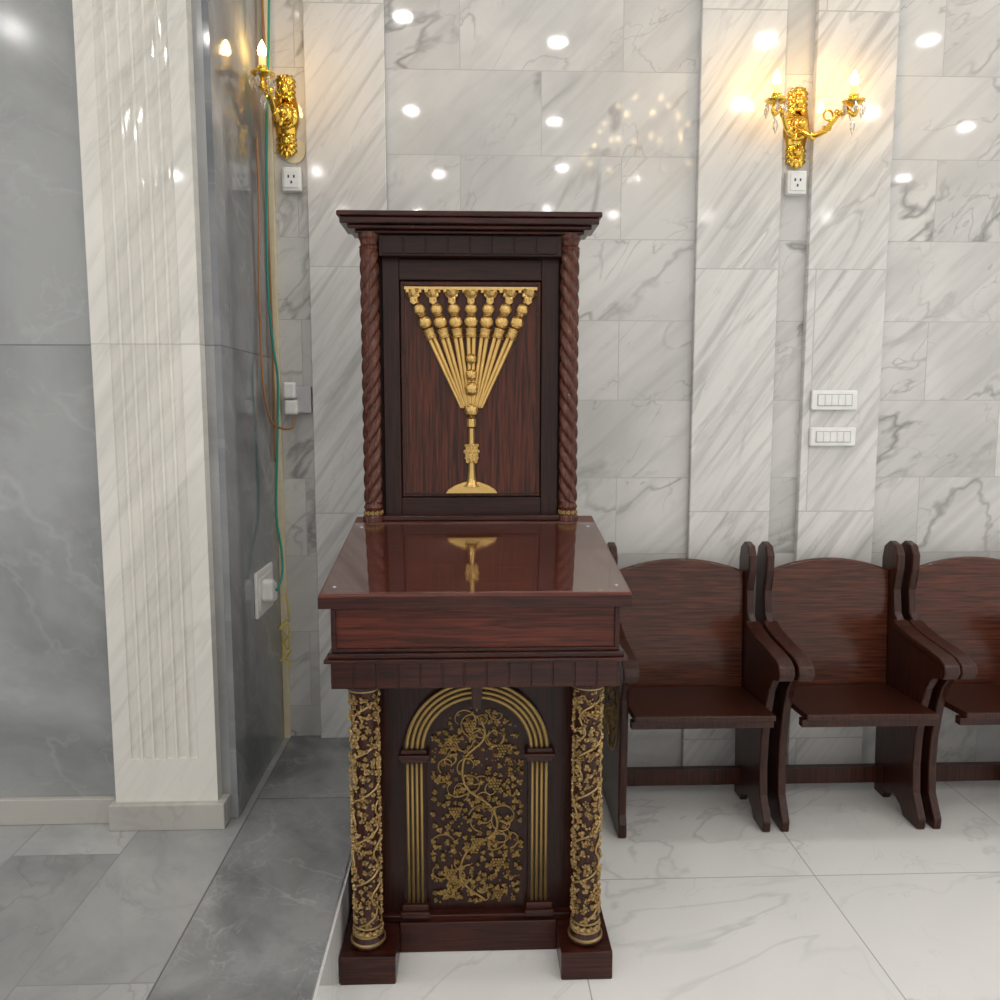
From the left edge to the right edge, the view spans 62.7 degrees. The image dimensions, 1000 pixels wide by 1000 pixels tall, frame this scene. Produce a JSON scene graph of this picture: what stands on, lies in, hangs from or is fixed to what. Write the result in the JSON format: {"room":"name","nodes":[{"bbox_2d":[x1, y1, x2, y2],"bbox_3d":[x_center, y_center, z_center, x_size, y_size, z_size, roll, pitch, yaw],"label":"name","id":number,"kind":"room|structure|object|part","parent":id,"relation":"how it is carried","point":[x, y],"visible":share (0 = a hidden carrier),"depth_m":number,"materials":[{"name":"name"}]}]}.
{"room":"house of worship","nodes":[
{"label":"house of worship","id":0,"kind":"room"},
{"bbox_2d":[0,0,231,817],"bbox_3d":[-2.730,-0.916,2.754,3.735,3.794,0.860,0,6,-2],"label":"wall","id":1,"kind":"structure","parent":0,"point":[56,739],"depth_m":2.45,"materials":[{"name":"grey stone"}]},
{"bbox_2d":[0,794,230,830],"bbox_3d":[-2.716,0.980,2.499,3.732,0.083,0.070,0,6,-2],"label":"baseboard","id":2,"kind":"structure","parent":1,"relation":"attached to","point":[172,815],"depth_m":2.53,"materials":[{"name":"stone"}]},
{"bbox_2d":[72,0,221,801],"bbox_3d":[-1.032,-0.872,2.361,0.312,3.794,0.045,0,6,-2],"label":"marble pilaster","id":3,"kind":"object","parent":1,"relation":"attached to","point":[134,58],"visible":0.99,"depth_m":2.41,"materials":[{"name":"white stone"}]},
{"bbox_2d":[201,0,283,817],"bbox_3d":[-0.850,-0.912,2.718,0.020,3.794,0.660,0,6,-2],"label":"wall","id":4,"kind":"structure","parent":0,"point":[232,32],"depth_m":2.66,"materials":[{"name":"stone"}]},
{"bbox_2d":[254,562,276,618],"bbox_3d":[-0.812,0.296,2.758,0.050,0.154,0.292,0,6,-2],"label":"power outlet","id":5,"kind":"object","parent":4,"relation":"attached to","point":[265,586],"visible":0.99,"depth_m":2.74,"materials":[{"name":"white plastic"}]},
{"bbox_2d":[259,570,272,610],"bbox_3d":[-0.830,0.318,2.907,0.005,0.110,0.180,0,6,-2],"label":"socket","id":6,"kind":"object","parent":5,"relation":"attached to","point":[265,575],"depth_m":2.85,"materials":[{"name":"white plastic"}]},
{"bbox_2d":[255,0,294,737],"bbox_3d":[-0.803,-0.932,2.900,0.086,3.794,0.297,0,6,-2],"label":"cable trunking","id":7,"kind":"object","parent":4,"relation":"attached to","point":[270,200],"visible":0.98,"depth_m":3.02,"materials":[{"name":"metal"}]},
{"bbox_2d":[270,0,999,766],"bbox_3d":[2.466,-0.870,3.269,6.845,4.000,0.200,0,6,-2],"label":"wall","id":8,"kind":"structure","parent":0,"point":[492,105],"depth_m":3.10,"materials":[{"name":"white stone"}]},
{"bbox_2d":[249,40,298,158],"bbox_3d":[-0.778,-1.377,2.834,0.102,0.296,0.333,0,6,-2],"label":"wall sconce","id":9,"kind":"object","parent":8,"relation":"attached to","point":[284,107],"visible":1,"depth_m":2.96,"materials":[{"name":"gold metal"}]},
{"bbox_3d":[-0.783,-1.485,2.696,0.028,0.050,0.027,0,6,-2],"label":"bulb","id":10,"kind":"part","parent":9,"relation":"part of","materials":[{"name":"white glass"}]},
{"bbox_2d":[259,55,265,65],"bbox_3d":[-0.783,-1.444,2.701,0.023,0.033,0.022,0,6,-2],"label":"candle","id":11,"kind":"object","parent":9,"relation":"on","point":[262,58],"depth_m":2.69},
{"bbox_2d":[282,167,302,192],"bbox_3d":[-0.761,-1.172,3.004,0.070,0.085,0.040,0,6,-2],"label":"power outlet","id":12,"kind":"object","parent":8,"relation":"attached to","point":[292,177],"visible":1,"depth_m":2.99,"materials":[{"name":"white plastic"}]},
{"bbox_2d":[282,139,305,163],"bbox_3d":[-0.758,-1.280,3.009,0.090,0.090,0.006,0,6,-2],"label":"cover plate","id":13,"kind":"object","parent":8,"relation":"attached to","point":[297,157],"visible":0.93,"depth_m":3.01,"materials":[{"name":"beige plastic"}]},
{"bbox_2d":[283,382,312,414],"bbox_3d":[-0.758,-0.380,3.075,0.095,0.120,0.075,0,6,-2],"label":"power outlet","id":14,"kind":"object","parent":8,"relation":"attached to","point":[299,400],"visible":1,"depth_m":3.06,"materials":[{"name":"grey plastic"}]},
{"bbox_3d":[-0.753,-0.377,3.095,0.085,0.100,0.036,0,6,-2],"label":"plate","id":15,"kind":"part","parent":14,"relation":"part of","materials":[{"name":"grey plastic"}]},
{"bbox_2d":[303,0,386,737],"bbox_3d":[-0.562,-0.948,3.041,0.289,3.794,0.030,0,6,-2],"label":"marble pilaster","id":16,"kind":"object","parent":8,"relation":"attached to","point":[344,40],"visible":0.48,"depth_m":3.02,"materials":[{"name":"white stone"}]},
{"bbox_2d":[681,0,787,765],"bbox_3d":[0.891,-0.851,3.102,0.313,4.000,0.030,0,6,-2],"label":"marble pilaster","id":17,"kind":"object","parent":8,"relation":"attached to","point":[743,42],"visible":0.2,"depth_m":3.09,"materials":[{"name":"white stone"}]},
{"bbox_2d":[784,171,806,195],"bbox_3d":[1.106,-1.184,3.066,0.072,0.085,0.040,0,6,-2],"label":"power outlet","id":18,"kind":"object","parent":8,"relation":"attached to","point":[795,181],"visible":1,"depth_m":3.05,"materials":[{"name":"white plastic"}]},
{"bbox_2d":[764,69,865,169],"bbox_3d":[1.108,-1.370,2.959,0.361,0.296,0.213,0,6,-2],"label":"wall sconce","id":19,"kind":"object","parent":8,"relation":"attached to","point":[794,114],"visible":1,"depth_m":2.96,"materials":[{"name":"gold metal"}]},
{"bbox_2d":[773,83,779,92],"bbox_3d":[0.972,-1.444,2.882,0.023,0.033,0.022,0,6,-2],"label":"candle","id":20,"kind":"object","parent":19,"relation":"on","point":[776,87],"depth_m":2.87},
{"bbox_3d":[0.972,-1.485,2.877,0.028,0.050,0.027,0,6,-2],"label":"bulb","id":21,"kind":"part","parent":19,"relation":"part of","materials":[{"name":"white glass"}]},
{"bbox_2d":[850,84,857,93],"bbox_3d":[1.248,-1.445,2.891,0.023,0.033,0.022,0,6,-2],"label":"candle","id":22,"kind":"object","parent":19,"relation":"on","point":[854,87],"depth_m":2.88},
{"bbox_3d":[1.248,-1.486,2.886,0.028,0.050,0.027,0,6,-2],"label":"bulb","id":23,"kind":"part","parent":19,"relation":"part of","materials":[{"name":"white glass"}]},
{"bbox_2d":[786,0,899,764],"bbox_3d":[1.313,-0.853,3.116,0.300,4.000,0.030,0,6,-2],"label":"marble pilaster","id":24,"kind":"object","parent":8,"relation":"attached to","point":[850,175],"visible":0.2,"depth_m":3.11,"materials":[{"name":"white stone"}]},
{"bbox_2d":[809,427,855,445],"bbox_3d":[1.280,-0.243,3.157,0.178,0.072,0.022,0,6,-2],"label":"light switch panel","id":25,"kind":"object","parent":24,"relation":"attached to","point":[818,436],"visible":1,"depth_m":3.15,"materials":[{"name":"white plastic"}]},
{"bbox_2d":[810,390,857,409],"bbox_3d":[1.280,-0.383,3.141,0.178,0.076,0.022,0,6,-2],"label":"light switch panel","id":26,"kind":"object","parent":24,"relation":"attached to","point":[820,399],"visible":1,"depth_m":3.13,"materials":[{"name":"white plastic"}]},
{"bbox_2d":[336,780,999,999],"bbox_3d":[2.880,1.732,-1.540,6.360,0.100,10.360,0,6,-2],"label":"floor","id":27,"kind":"structure","parent":0,"point":[854,901],"depth_m":2.49,"materials":[{"name":"white tile"}]},
{"bbox_2d":[0,735,354,999],"bbox_3d":[-2.364,1.650,-1.728,4.146,0.306,10.360,0,6,-2],"label":"platform","id":28,"kind":"object","parent":27,"relation":"on","point":[257,907],"visible":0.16,"depth_m":2.17,"materials":[{"name":"grey stone"}]},
{"bbox_2d":[318,210,632,984],"bbox_3d":[-0.083,0.192,2.377,0.800,2.088,0.756,0,6,-2],"label":"lectern","id":29,"kind":"object","parent":27,"relation":"on","point":[475,649],"visible":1,"depth_m":2.28,"materials":[{"name":"brown wood"}]},
{"bbox_3d":[-0.093,-0.852,2.553,0.784,0.020,0.172,0,6,-2],"label":"cornice","id":30,"kind":"part","parent":29,"relation":"part of","materials":[{"name":"brown wood"}]},
{"bbox_3d":[-0.093,-0.869,2.547,0.800,0.016,0.180,0,6,-2],"label":"cornice","id":31,"kind":"part","parent":29,"relation":"part of","materials":[{"name":"brown wood"}]},
{"bbox_3d":[-0.093,-0.837,2.563,0.744,0.012,0.155,0,6,-2],"label":"cornice","id":32,"kind":"part","parent":29,"relation":"part of","materials":[{"name":"brown wood"}]},
{"bbox_3d":[-0.094,-0.827,2.575,0.704,0.010,0.135,0,6,-2],"label":"cornice","id":33,"kind":"part","parent":29,"relation":"part of","materials":[{"name":"brown wood"}]},
{"bbox_3d":[-0.093,-0.726,2.591,0.450,0.065,0.025,0,6,-2],"label":"screen rail","id":34,"kind":"part","parent":29,"relation":"part of","materials":[{"name":"brown wood"}]},
{"bbox_3d":[-0.093,-0.352,2.638,0.446,0.684,0.015,0,6,-2],"label":"screen panel","id":35,"kind":"part","parent":29,"relation":"part of","materials":[{"name":"brown wood"}]},
{"bbox_3d":[-0.092,0.054,2.656,0.565,0.016,0.070,0,6,-2],"label":"screen moulding","id":36,"kind":"part","parent":29,"relation":"part of","materials":[{"name":"brown wood"}]},
{"bbox_3d":[-0.093,0.021,2.675,0.450,0.062,0.025,0,6,-2],"label":"screen rail","id":37,"kind":"part","parent":29,"relation":"part of","materials":[{"name":"brown wood"}]},
{"bbox_3d":[-0.060,0.320,2.055,0.722,0.120,0.010,0,6,-2],"label":"desk frame","id":38,"kind":"part","parent":29,"relation":"part of","materials":[{"name":"brown wood"}]},
{"bbox_3d":[-0.064,0.848,2.268,0.261,0.570,0.016,0,6,-2],"label":"vine relief panel","id":39,"kind":"part","parent":29,"relation":"part of","materials":[{"name":"gold paint"}]},
{"bbox_2d":[601,541,794,837],"bbox_3d":[0.684,0.674,2.967,0.573,0.999,0.502,0,6,-2],"label":"wooden chair","id":40,"kind":"object","parent":27,"relation":"on","point":[693,642],"visible":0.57,"depth_m":3.09,"materials":[{"name":"brown wood"}]},
{"bbox_3d":[0.424,0.674,2.968,0.030,0.999,0.484,0,6,-2],"label":"panel","id":41,"kind":"part","parent":40,"relation":"part of","materials":[{"name":"brown wood"}]},
{"bbox_3d":[0.427,0.532,2.866,0.054,0.122,0.350,0,6,-2],"label":"armrest","id":42,"kind":"part","parent":40,"relation":"part of","materials":[{"name":"brown wood"}]},
{"bbox_3d":[0.679,1.062,3.158,0.489,0.065,0.030,0,6,-2],"label":"floor rail","id":43,"kind":"part","parent":40,"relation":"part of","materials":[{"name":"brown wood"}]},
{"bbox_3d":[0.690,0.763,2.802,0.489,0.028,0.030,0,6,-2],"label":"seat support rail","id":44,"kind":"part","parent":40,"relation":"part of","materials":[{"name":"brown wood"}]},
{"bbox_3d":[0.685,0.727,2.929,0.481,0.039,0.350,0,6,-2],"label":"seat","id":45,"kind":"part","parent":40,"relation":"part of","materials":[{"name":"brown wood"}]},
{"bbox_3d":[0.943,0.673,2.975,0.030,0.999,0.464,0,6,-2],"label":"panel","id":46,"kind":"part","parent":40,"relation":"part of","materials":[{"name":"brown wood"}]},
{"bbox_3d":[0.946,0.530,2.883,0.054,0.122,0.350,0,6,-2],"label":"armrest","id":47,"kind":"part","parent":40,"relation":"part of","materials":[{"name":"brown wood"}]},
{"bbox_2d":[755,541,959,831],"bbox_3d":[1.256,0.673,2.977,0.546,0.999,0.482,0,6,-2],"label":"wooden chair","id":48,"kind":"object","parent":27,"relation":"on","point":[847,639],"visible":0.94,"depth_m":3.09,"materials":[{"name":"brown wood"}]},
{"bbox_3d":[1.010,0.673,2.977,0.030,0.999,0.464,0,6,-2],"label":"panel","id":49,"kind":"part","parent":48,"relation":"part of","materials":[{"name":"brown wood"}]},
{"bbox_3d":[1.012,0.529,2.886,0.054,0.122,0.350,0,6,-2],"label":"armrest","id":50,"kind":"part","parent":48,"relation":"part of","materials":[{"name":"brown wood"}]},
{"bbox_3d":[1.251,1.060,3.177,0.462,0.065,0.030,0,6,-2],"label":"floor rail","id":51,"kind":"part","parent":48,"relation":"part of","materials":[{"name":"brown wood"}]},
{"bbox_3d":[1.257,0.725,2.948,0.454,0.039,0.350,0,6,-2],"label":"seat","id":52,"kind":"part","parent":48,"relation":"part of","materials":[{"name":"brown wood"}]},
{"bbox_3d":[1.262,0.761,2.822,0.462,0.028,0.030,0,6,-2],"label":"seat support rail","id":53,"kind":"part","parent":48,"relation":"part of","materials":[{"name":"brown wood"}]},
{"bbox_3d":[1.502,0.671,2.994,0.030,0.999,0.464,0,6,-2],"label":"panel","id":54,"kind":"part","parent":48,"relation":"part of","materials":[{"name":"brown wood"}]},
{"bbox_3d":[1.504,0.527,2.902,0.054,0.122,0.350,0,6,-2],"label":"armrest","id":55,"kind":"part","parent":48,"relation":"part of","materials":[{"name":"brown wood"}]},
{"bbox_2d":[901,540,999,828],"bbox_3d":[1.810,0.671,2.995,0.554,0.999,0.482,0,6,-2],"label":"wooden chair","id":56,"kind":"object","parent":27,"relation":"on","point":[954,603],"visible":0.7,"depth_m":3.13,"materials":[{"name":"brown wood"}]},
{"bbox_3d":[1.560,0.671,2.996,0.030,0.999,0.464,0,6,-2],"label":"panel","id":57,"kind":"part","parent":56,"relation":"part of","materials":[{"name":"brown wood"}]},
{"bbox_3d":[1.562,0.527,2.904,0.054,0.122,0.350,0,6,-2],"label":"armrest","id":58,"kind":"part","parent":56,"relation":"part of","materials":[{"name":"brown wood"}]},
{"bbox_3d":[1.804,1.058,3.196,0.470,0.065,0.030,0,6,-2],"label":"floor rail","id":59,"kind":"part","parent":56,"relation":"part of","materials":[{"name":"brown wood"}]},
{"bbox_3d":[1.811,0.723,2.967,0.462,0.039,0.350,0,6,-2],"label":"seat","id":60,"kind":"part","parent":56,"relation":"part of","materials":[{"name":"brown wood"}]},
{"bbox_3d":[1.815,0.759,2.840,0.470,0.028,0.030,0,6,-2],"label":"seat support rail","id":61,"kind":"part","parent":56,"relation":"part of","materials":[{"name":"brown wood"}]}
]}

